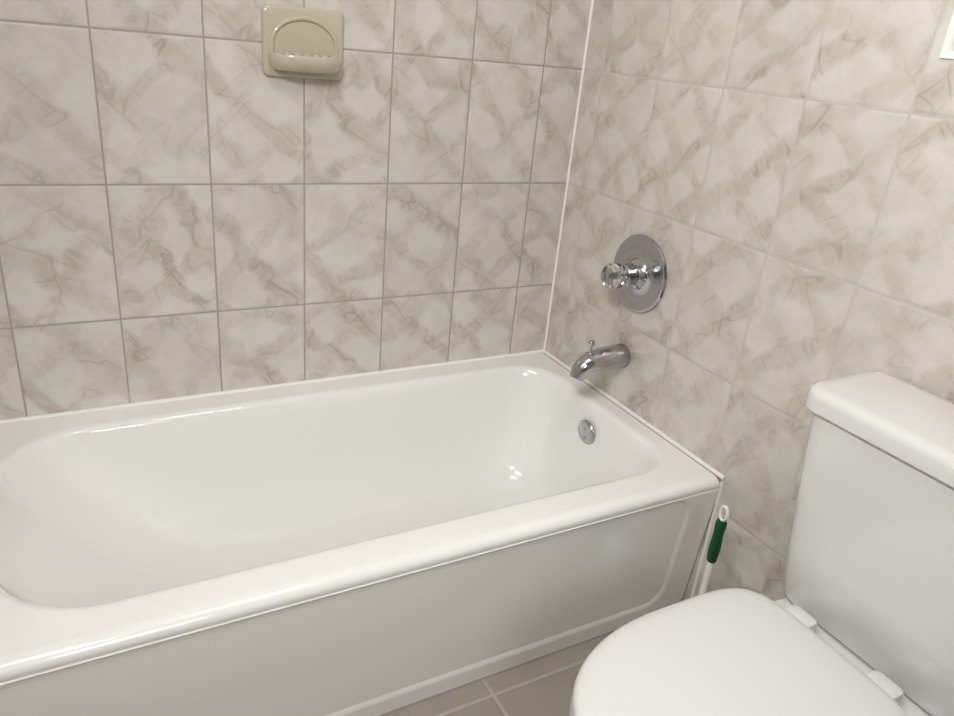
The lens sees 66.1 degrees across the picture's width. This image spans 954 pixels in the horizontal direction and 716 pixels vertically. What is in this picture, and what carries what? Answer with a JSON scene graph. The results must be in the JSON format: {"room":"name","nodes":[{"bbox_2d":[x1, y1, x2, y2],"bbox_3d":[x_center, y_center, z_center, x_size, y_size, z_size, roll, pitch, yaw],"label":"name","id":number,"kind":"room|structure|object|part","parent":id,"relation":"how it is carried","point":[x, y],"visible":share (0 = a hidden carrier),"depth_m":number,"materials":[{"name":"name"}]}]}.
{"room":"bathroom","nodes":[
{"label":"bathroom","id":0,"kind":"room"},
{"bbox_2d":[0,0,590,419],"bbox_3d":[-0.411,-0.686,1.646,1.724,2.400,0.100,-7,27,-28],"label":"wall","id":1,"kind":"structure","parent":0,"point":[195,199],"depth_m":1.71,"materials":[{"name":"tile"}]},
{"bbox_2d":[0,350,543,422],"bbox_3d":[-0.459,0.065,1.920,1.524,0.007,0.007,-7,27,-28],"label":"trim","id":2,"kind":"structure","parent":1,"relation":"attached to","point":[223,392],"depth_m":1.86,"materials":[{"name":"white"}]},
{"bbox_2d":[261,4,343,79],"bbox_3d":[-0.363,-0.672,1.572,0.177,0.141,0.072,-7,27,-28],"label":"soap dish","id":3,"kind":"object","parent":1,"relation":"attached to","point":[299,42],"visible":1,"depth_m":1.57,"materials":[{"name":"beige ceramic"}]},
{"bbox_2d":[543,0,593,349],"bbox_3d":[0.299,-0.935,1.878,0.004,2.000,0.004,-7,27,-28],"label":"trim","id":4,"kind":"structure","parent":1,"relation":"attached to","point":[574,130],"depth_m":2.05,"materials":[{"name":"white"}]},
{"bbox_2d":[384,632,612,715],"bbox_3d":[0.135,0.985,1.025,1.724,0.060,2.900,-7,27,-28],"label":"floor","id":5,"kind":"structure","parent":0,"point":[544,686],"depth_m":1.56,"materials":[{"name":"tile"}]},
{"bbox_2d":[0,352,719,715],"bbox_3d":[-0.299,0.396,1.701,1.518,0.400,0.757,-7,27,-28],"label":"bathtub","id":6,"kind":"object","parent":5,"relation":"on","point":[376,544],"visible":1,"depth_m":1.60,"materials":[{"name":"white ceramic"}]},
{"bbox_3d":[-0.130,0.551,1.419,1.518,0.371,0.030,-7,27,-28],"label":"apron panel","id":7,"kind":"part","parent":6,"relation":"part of","materials":[{"name":"white ceramic"}]},
{"bbox_2d":[378,629,616,715],"bbox_3d":[-0.153,0.713,1.501,1.524,0.006,0.006,-7,27,-28],"label":"trim","id":8,"kind":"structure","parent":6,"relation":"attached to","point":[389,712],"depth_m":1.60,"materials":[{"name":"grey"}]},
{"bbox_2d":[690,481,723,597],"bbox_3d":[0.544,0.462,1.757,0.005,0.390,0.005,-7,27,-28],"label":"trim","id":9,"kind":"structure","parent":6,"relation":"attached to","point":[707,538],"depth_m":1.74,"materials":[{"name":"white"}]},
{"bbox_2d":[698,505,729,594],"bbox_3d":[0.497,0.501,1.605,0.108,0.428,0.108,-7,27,-28],"label":"toilet brush","id":10,"kind":"object","parent":5,"relation":"on","point":[714,548],"visible":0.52,"depth_m":1.55,"materials":[{"name":"white"}]},
{"bbox_2d":[570,370,953,715],"bbox_3d":[0.479,0.514,1.111,0.723,0.795,0.486,-7,27,-28],"label":"toilet","id":11,"kind":"object","parent":5,"relation":"on","point":[858,620],"visible":1,"depth_m":1.12,"materials":[{"name":"white ceramic"}]},
{"bbox_3d":[0.964,-0.232,0.917,0.091,2.400,2.700,-7,27,-28],"label":"wall","id":12,"kind":"structure","parent":0,"visible":0},
{"bbox_2d":[544,0,953,600],"bbox_3d":[0.509,-0.568,1.586,0.009,2.400,0.950,-7,27,-28],"label":"tiled wall","id":13,"kind":"structure","parent":12,"relation":"attached to","point":[742,164],"depth_m":1.57,"materials":[{"name":"beige tile"}]},
{"bbox_2d":[570,340,629,380],"bbox_3d":[0.317,0.001,1.906,0.161,0.107,0.064,-7,27,-28],"label":"spout","id":14,"kind":"object","parent":13,"relation":"attached to","point":[586,364],"visible":1,"depth_m":1.88,"materials":[{"name":"silver metal"}]},
{"bbox_2d":[543,350,724,478],"bbox_3d":[0.384,0.125,1.974,0.007,0.007,0.760,-7,27,-28],"label":"trim","id":15,"kind":"structure","parent":13,"relation":"attached to","point":[670,440],"depth_m":1.88,"materials":[{"name":"white"}]},
{"bbox_2d":[601,234,666,312],"bbox_3d":[0.363,-0.206,1.824,0.108,0.198,0.198,-7,27,-28],"label":"valve","id":16,"kind":"object","parent":13,"relation":"attached to","point":[634,274],"visible":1,"depth_m":1.81,"materials":[{"name":"silver metal"}]},
{"bbox_2d":[939,12,953,57],"bbox_3d":[0.792,-0.976,0.947,0.012,1.096,0.012,-7,27,-28],"label":"trim","id":17,"kind":"structure","parent":13,"relation":"attached to","point":[948,45],"depth_m":1.15,"materials":[{"name":"white"}]},
{"bbox_2d":[769,58,953,600],"bbox_3d":[1.093,0.459,0.735,0.009,1.305,1.750,-7,27,-28],"label":"tile wainscot","id":18,"kind":"structure","parent":12,"relation":"attached to","point":[904,328],"depth_m":1.23,"materials":[{"name":"beige tile"}]},
{"bbox_2d":[940,51,953,58],"bbox_3d":[1.152,-0.141,0.473,0.012,0.012,1.750,-7,27,-28],"label":"trim","id":19,"kind":"structure","parent":12,"relation":"attached to","point":[949,55],"depth_m":1.15,"materials":[{"name":"white"}]}
]}

